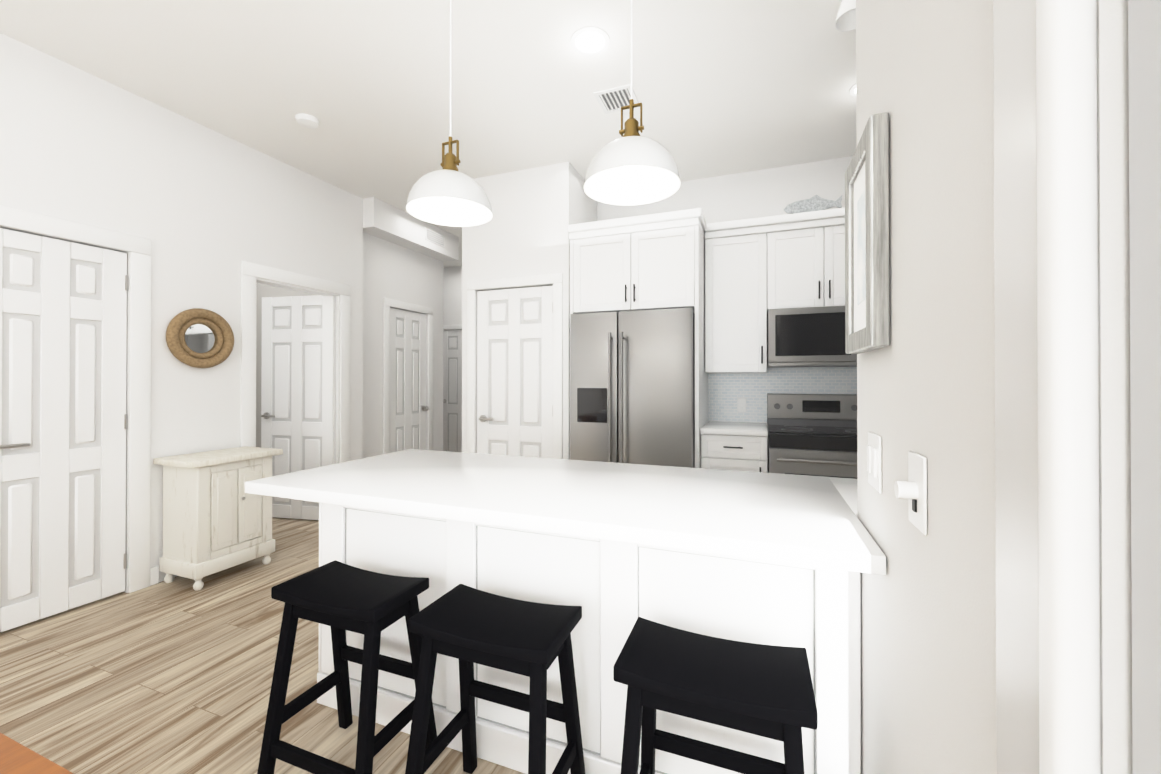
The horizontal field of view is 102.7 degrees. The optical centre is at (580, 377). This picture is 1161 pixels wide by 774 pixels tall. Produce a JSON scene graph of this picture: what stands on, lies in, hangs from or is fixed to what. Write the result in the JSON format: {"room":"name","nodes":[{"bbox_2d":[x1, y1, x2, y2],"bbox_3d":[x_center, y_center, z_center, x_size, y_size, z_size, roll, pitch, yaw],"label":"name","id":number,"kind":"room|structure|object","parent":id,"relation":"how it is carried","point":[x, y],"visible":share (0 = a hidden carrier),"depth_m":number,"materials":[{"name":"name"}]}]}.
{"room":"kitchen","nodes":[
{"label":"kitchen","id":0,"kind":"room"},
{"bbox_2d":[0,33,362,592],"bbox_3d":[-3.460,-0.220,0.966,0.120,3.000,7.450,0,0,21],"label":"wall","id":1,"kind":"structure","parent":0,"point":[206,210],"depth_m":2.99,"materials":[{"name":"white paint"}]},
{"bbox_2d":[0,228,127,631],"bbox_3d":[-2.838,0.266,2.505,0.151,2.020,0.603,0,0,21],"label":"closet door","id":2,"kind":"structure","parent":1,"relation":"in","point":[63,351],"depth_m":2.51,"materials":[{"name":"white wood"}]},
{"bbox_2d":[0,205,150,592],"bbox_3d":[-2.803,0.217,2.490,0.018,2.140,0.810,0,0,21],"label":"door frame","id":3,"kind":"structure","parent":1,"relation":"attached to","point":[139,248],"depth_m":2.80,"materials":[{"name":"white paint"}]},
{"bbox_2d":[150,566,158,585],"bbox_3d":[-2.972,1.231,2.138,4.290,0.110,10.000,0,0,21],"label":"baseboard","id":4,"kind":"structure","parent":1,"relation":"attached to","point":[154,575],"depth_m":2.88,"materials":[{"name":"white paint"}]},
{"bbox_2d":[166,308,233,367],"bbox_3d":[-2.538,-0.260,3.114,0.064,0.400,0.400,0,0,21],"label":"mirror","id":5,"kind":"object","parent":1,"relation":"attached to","point":[199,338],"visible":0.98,"depth_m":3.10,"materials":[{"name":"wicker"}]},
{"bbox_2d":[240,261,349,463],"bbox_3d":[-2.350,0.224,3.842,0.138,2.140,0.960,0,0,21],"label":"door frame","id":6,"kind":"structure","parent":1,"relation":"attached to","point":[249,271],"depth_m":3.72,"materials":[{"name":"white paint"}]},
{"bbox_2d":[261,295,335,519],"bbox_3d":[-2.581,0.274,4.205,0.744,2.020,0.211,0,0,21],"label":"open bedroom door","id":7,"kind":"structure","parent":1,"relation":"in","point":[298,386],"depth_m":4.21,"materials":[{"name":"white wood"}]},
{"bbox_2d":[0,517,524,773],"bbox_3d":[-1.519,1.333,1.582,9.400,0.100,10.200,0,0,21],"label":"floor","id":8,"kind":"structure","parent":0,"point":[175,676],"depth_m":1.96,"materials":[{"name":"brown wood"}]},
{"bbox_2d":[0,733,73,773],"bbox_3d":[-1.515,0.902,0.432,1.730,0.750,0.950,0,0,21],"label":"dining table","id":9,"kind":"object","parent":8,"relation":"on","point":[16,757],"depth_m":0.64,"materials":[{"name":"brown wood"}]},
{"bbox_2d":[153,446,282,590],"bbox_3d":[-2.364,0.897,3.063,0.385,0.787,0.560,0,0,21],"label":"sideboard","id":10,"kind":"object","parent":8,"relation":"on","point":[216,518],"visible":1,"depth_m":2.90,"materials":[{"name":"white wood"}]},
{"bbox_2d":[257,560,436,773],"bbox_3d":[-0.738,0.973,1.499,0.424,0.620,0.343,0,0,21],"label":"stool","id":11,"kind":"object","parent":8,"relation":"on","point":[339,598],"visible":0.81,"depth_m":1.45,"materials":[{"name":"black wood"}]},
{"bbox_2d":[317,505,476,751],"bbox_3d":[-0.604,0.845,1.949,0.721,0.880,0.526,0,0,21],"label":"base cabinet","id":12,"kind":"object","parent":8,"relation":"on","point":[442,552],"depth_m":1.70,"materials":[{"name":"white paint"}]},
{"bbox_2d":[405,584,584,773],"bbox_3d":[-0.234,0.972,1.306,0.424,0.620,0.343,0,0,21],"label":"stool","id":13,"kind":"object","parent":8,"relation":"on","point":[468,627],"visible":1,"depth_m":1.28,"materials":[{"name":"black wood"}]},
{"bbox_2d":[476,525,640,773],"bbox_3d":[-0.057,0.844,1.740,0.680,0.880,0.526,0,0,21],"label":"base cabinet","id":14,"kind":"object","parent":8,"relation":"on","point":[615,551],"depth_m":1.46,"materials":[{"name":"white paint"}]},
{"bbox_2d":[570,308,694,467],"bbox_3d":[0.469,0.394,3.722,0.920,1.760,0.791,0,0,21],"label":"fridge","id":15,"kind":"object","parent":8,"relation":"on","point":[632,387],"visible":0.62,"depth_m":3.39,"materials":[{"name":"silver metal"}]},
{"bbox_2d":[568,208,707,467],"bbox_3d":[0.506,0.049,3.792,1.020,2.490,0.732,0,0,21],"label":"cabinet","id":16,"kind":"object","parent":8,"relation":"on","point":[648,262],"visible":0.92,"depth_m":3.48,"materials":[{"name":"white paint"}]},
{"bbox_2d":[613,617,817,773],"bbox_3d":[0.313,0.971,1.098,0.424,0.620,0.343,0,0,21],"label":"stool","id":17,"kind":"object","parent":8,"relation":"on","point":[767,691],"visible":1,"depth_m":1.06,"materials":[{"name":"black wood"}]},
{"bbox_2d":[700,433,767,472],"bbox_3d":[1.199,0.853,3.595,0.453,0.880,0.597,0,0,21],"label":"base cabinet","id":18,"kind":"object","parent":8,"relation":"on","point":[738,446],"depth_m":3.32,"materials":[{"name":"white paint"}]},
{"bbox_2d":[700,421,767,436],"bbox_3d":[1.193,0.393,3.584,0.458,0.040,0.618,0,0,21],"label":"countertop","id":19,"kind":"structure","parent":18,"relation":"on","point":[726,429],"depth_m":3.36,"materials":[{"name":"white stone"}]},
{"bbox_2d":[641,545,860,773],"bbox_3d":[0.476,0.843,1.536,0.692,0.880,0.526,0,0,21],"label":"base cabinet","id":20,"kind":"object","parent":8,"relation":"on","point":[818,611],"depth_m":1.26,"materials":[{"name":"white paint"}]},
{"bbox_2d":[245,449,885,574],"bbox_3d":[0.325,0.383,1.481,2.880,0.040,0.820,0,0,21],"label":"countertop","id":21,"kind":"structure","parent":20,"relation":"on","point":[810,522],"depth_m":1.39,"materials":[{"name":"white stone"}]},
{"bbox_2d":[767,394,856,478],"bbox_3d":[1.750,0.712,3.319,0.758,1.160,0.686,0,0,21],"label":"range","id":22,"kind":"object","parent":8,"relation":"on","point":[812,434],"visible":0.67,"depth_m":3.18,"materials":[{"name":"silver metal"}]},
{"bbox_2d":[256,283,316,446],"bbox_3d":[-3.478,-0.199,5.175,2.740,3.000,0.100,0,0,21],"label":"wall","id":23,"kind":"structure","parent":0,"point":[263,290],"depth_m":5.14,"materials":[{"name":"grey paint"}]},
{"bbox_2d":[363,232,438,457],"bbox_3d":[-2.000,-0.200,5.038,0.120,3.000,1.200,0,0,21],"label":"wall","id":24,"kind":"structure","parent":0,"point":[391,270],"depth_m":4.78,"materials":[{"name":"white paint"}]},
{"bbox_2d":[383,297,432,453],"bbox_3d":[-1.887,0.240,5.138,0.018,2.120,0.770,0,0,21],"label":"door frame","id":25,"kind":"structure","parent":24,"relation":"attached to","point":[387,302],"depth_m":4.84,"materials":[{"name":"white paint"}]},
{"bbox_2d":[390,308,428,452],"bbox_3d":[-1.923,0.279,5.151,0.183,2.020,0.600,0,0,21],"label":"hall door","id":26,"kind":"structure","parent":24,"relation":"in","point":[409,408],"depth_m":5.13,"materials":[{"name":"white wood"}]},
{"bbox_2d":[363,197,458,261],"bbox_3d":[-1.818,-1.560,5.045,0.220,0.280,1.330,0,0,21],"label":"soffit","id":27,"kind":"structure","parent":0,"point":[387,222],"depth_m":4.79,"materials":[{"name":"white paint"}]},
{"bbox_2d":[425,228,443,246],"bbox_3d":[-1.631,-1.564,5.209,0.011,0.130,0.330,0,0,21],"label":"air vent","id":28,"kind":"object","parent":27,"relation":"attached to","point":[434,237],"visible":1,"depth_m":5.19,"materials":[{"name":"white metal"}]},
{"bbox_2d":[0,0,855,267],"bbox_3d":[-1.519,-1.767,1.597,9.400,0.100,10.200,0,0,21],"label":"ceiling","id":29,"kind":"structure","parent":0,"point":[723,87],"depth_m":2.63,"materials":[{"name":"white paint"}]},
{"bbox_2d":[295,113,318,128],"bbox_3d":[-1.810,-1.692,3.078,0.136,0.036,0.136,0,0,21],"label":"smoke detector","id":30,"kind":"object","parent":29,"relation":"attached to","point":[307,120],"visible":0.98,"depth_m":3.05,"materials":[{"name":"white plastic"}]},
{"bbox_2d":[406,0,492,226],"bbox_3d":[-0.556,-1.208,1.986,0.358,1.013,0.358,0,0,21],"label":"pendant light","id":31,"kind":"object","parent":29,"relation":"hanging from","point":[449,194],"visible":1,"depth_m":1.97,"materials":[{"name":"white"}]},
{"bbox_2d":[571,26,609,55],"bbox_3d":[0.049,-1.709,2.368,0.200,0.008,0.200,0,0,21],"label":"recessed light","id":32,"kind":"object","parent":29,"relation":"in","point":[589,41],"visible":1,"depth_m":2.36,"materials":[{"name":"white glass"}]},
{"bbox_2d":[593,84,639,113],"bbox_3d":[0.226,-1.704,2.857,0.230,0.013,0.230,0,0,21],"label":"ceiling vent","id":33,"kind":"object","parent":29,"relation":"in","point":[612,100],"visible":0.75,"depth_m":2.84,"materials":[{"name":"white metal"}]},
{"bbox_2d":[583,0,680,205],"bbox_3d":[0.189,-1.209,1.723,0.358,1.013,0.358,0,0,21],"label":"pendant light","id":34,"kind":"object","parent":29,"relation":"hanging from","point":[631,166],"visible":1,"depth_m":1.72,"materials":[{"name":"white"}]},
{"bbox_2d":[834,0,855,31],"bbox_3d":[1.200,-1.644,2.045,0.144,0.140,0.144,0,0,21],"label":"ceiling spotlight","id":35,"kind":"object","parent":29,"relation":"attached to","point":[845,21],"visible":0.62,"depth_m":2.09,"materials":[{"name":"white plastic"}]},
{"bbox_2d":[849,83,855,96],"bbox_3d":[1.698,-1.707,2.733,0.200,0.008,0.200,0,0,21],"label":"recessed light","id":36,"kind":"object","parent":29,"relation":"in","point":[852,92],"visible":0.12,"depth_m":2.77,"materials":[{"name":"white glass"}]},
{"bbox_2d":[439,260,442,450],"bbox_3d":[-2.723,-0.195,6.032,2.180,3.000,0.120,0,0,21],"label":"wall","id":37,"kind":"structure","parent":0,"point":[440,262],"depth_m":5.65,"materials":[{"name":"white paint"}]},
{"bbox_2d":[443,266,461,330],"bbox_3d":[-1.633,-0.190,7.050,3.490,3.000,0.120,0,0,21],"label":"wall","id":38,"kind":"structure","parent":0,"point":[452,295],"depth_m":7.12,"materials":[{"name":"white paint"}]},
{"bbox_2d":[443,330,461,451],"bbox_3d":[-1.816,0.288,7.085,0.710,2.020,0.183,0,0,21],"label":"hall door","id":39,"kind":"structure","parent":38,"relation":"in","point":[452,390],"depth_m":7.13,"materials":[{"name":"white wood"}]},
{"bbox_2d":[443,324,461,329],"bbox_3d":[-1.830,0.255,7.049,0.860,2.110,0.018,0,0,21],"label":"door frame","id":40,"kind":"structure","parent":38,"relation":"attached to","point":[445,327],"depth_m":7.10,"materials":[{"name":"white paint"}]},
{"bbox_2d":[462,226,473,452],"bbox_3d":[-0.516,-0.199,5.194,0.120,3.000,2.550,0,0,21],"label":"wall","id":41,"kind":"structure","parent":0,"point":[467,232],"depth_m":4.01,"materials":[{"name":"white paint"}]},
{"bbox_2d":[474,161,573,459],"bbox_3d":[-0.477,-0.206,3.868,0.860,3.000,0.100,0,0,21],"label":"wall","id":42,"kind":"structure","parent":0,"point":[536,212],"depth_m":3.79,"materials":[{"name":"white paint"}]},
{"bbox_2d":[477,285,552,457],"bbox_3d":[-0.544,0.272,3.869,0.723,2.020,0.151,0,0,21],"label":"pantry door","id":43,"kind":"structure","parent":42,"relation":"in","point":[514,371],"depth_m":3.85,"materials":[{"name":"white wood"}]},
{"bbox_2d":[467,273,562,458],"bbox_3d":[-0.559,0.234,3.834,0.890,2.120,0.018,0,0,21],"label":"door frame","id":44,"kind":"structure","parent":42,"relation":"attached to","point":[556,279],"depth_m":3.75,"materials":[{"name":"white paint"}]},
{"bbox_2d":[574,168,596,223],"bbox_3d":[0.004,-0.205,4.064,0.100,3.000,0.570,0,0,21],"label":"wall","id":45,"kind":"structure","parent":0,"point":[585,207],"depth_m":3.95,"materials":[{"name":"white paint"}]},
{"bbox_2d":[597,156,852,423],"bbox_3d":[2.097,-0.207,3.644,4.110,3.000,0.120,0,0,21],"label":"wall","id":46,"kind":"structure","parent":0,"point":[776,191],"depth_m":3.85,"materials":[{"name":"white paint"}]},
{"bbox_2d":[705,224,776,372],"bbox_3d":[1.278,-0.586,3.716,0.516,1.100,0.327,0,0,21],"label":"upper cabinet","id":47,"kind":"object","parent":46,"relation":"attached to","point":[756,269],"depth_m":3.57,"materials":[{"name":"white paint"}]},
{"bbox_2d":[784,195,841,213],"bbox_3d":[1.744,-1.283,3.493,0.398,0.167,0.045,0,0,21],"label":"decor","id":48,"kind":"object","parent":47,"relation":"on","point":[816,203],"visible":0.67,"depth_m":3.49,"materials":[{"name":"white ceramic"}]},
{"bbox_2d":[708,367,856,422],"bbox_3d":[2.449,0.122,3.441,2.910,0.500,0.006,0,0,21],"label":"tile backsplash","id":49,"kind":"structure","parent":46,"relation":"attached to","point":[726,391],"depth_m":3.80,"materials":[{"name":"white tile"}]},
{"bbox_2d":[737,398,745,411],"bbox_3d":[1.339,0.232,3.856,0.070,0.115,0.008,0,0,21],"label":"outlet","id":50,"kind":"object","parent":49,"relation":"attached to","point":[741,404],"visible":1,"depth_m":3.85,"materials":[{"name":"white plastic"}]},
{"bbox_2d":[777,216,844,308],"bbox_3d":[1.819,-0.822,3.511,0.764,0.630,0.327,0,0,21],"label":"upper cabinet","id":51,"kind":"object","parent":46,"relation":"attached to","point":[810,253],"depth_m":3.39,"materials":[{"name":"white paint"}]},
{"bbox_2d":[767,306,856,367],"bbox_3d":[1.799,-0.289,3.455,0.752,0.418,0.440,0,0,21],"label":"microwave","id":52,"kind":"object","parent":51,"relation":"attached to","point":[807,337],"visible":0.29,"depth_m":3.32,"materials":[{"name":"silver metal"}]},
{"bbox_2d":[856,0,1132,773],"bbox_3d":[-0.190,-0.231,-1.348,0.120,3.000,5.460,0,0,21],"label":"wall","id":53,"kind":"structure","parent":0,"point":[925,81],"depth_m":0.63,"materials":[{"name":"white paint"}]},
{"bbox_2d":[845,112,889,353],"bbox_3d":[0.639,-0.290,1.046,0.033,0.460,0.285,0,0,21],"label":"framed picture","id":54,"kind":"object","parent":53,"relation":"attached to","point":[867,310],"visible":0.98,"depth_m":0.93,"materials":[{"name":"white wood"}]},
{"bbox_2d":[867,431,881,493],"bbox_3d":[0.647,0.185,1.027,0.011,0.120,0.110,0,0,21],"label":"switch plate","id":55,"kind":"object","parent":53,"relation":"attached to","point":[874,457],"visible":1,"depth_m":1.00,"materials":[{"name":"white plastic"}]},
{"bbox_2d":[894,451,926,535],"bbox_3d":[0.532,0.184,0.755,0.031,0.120,0.080,0,0,21],"label":"light switch","id":56,"kind":"object","parent":53,"relation":"attached to","point":[913,490],"visible":0.98,"depth_m":0.74,"materials":[{"name":"white plastic"}]},
{"bbox_2d":[993,0,1100,773],"bbox_3d":[0.237,0.190,-0.024,0.028,2.170,1.065,0,0,21],"label":"door frame","id":57,"kind":"structure","parent":53,"relation":"attached to","point":[1048,714],"depth_m":0.37,"materials":[{"name":"white paint"}]},
{"bbox_2d":[1128,0,1160,773],"bbox_3d":[0.279,0.253,-0.037,0.035,2.020,0.800,0,0,21],"label":"entry door","id":58,"kind":"structure","parent":53,"relation":"in","point":[1144,40],"depth_m":0.33,"materials":[{"name":"white wood"}]}
]}

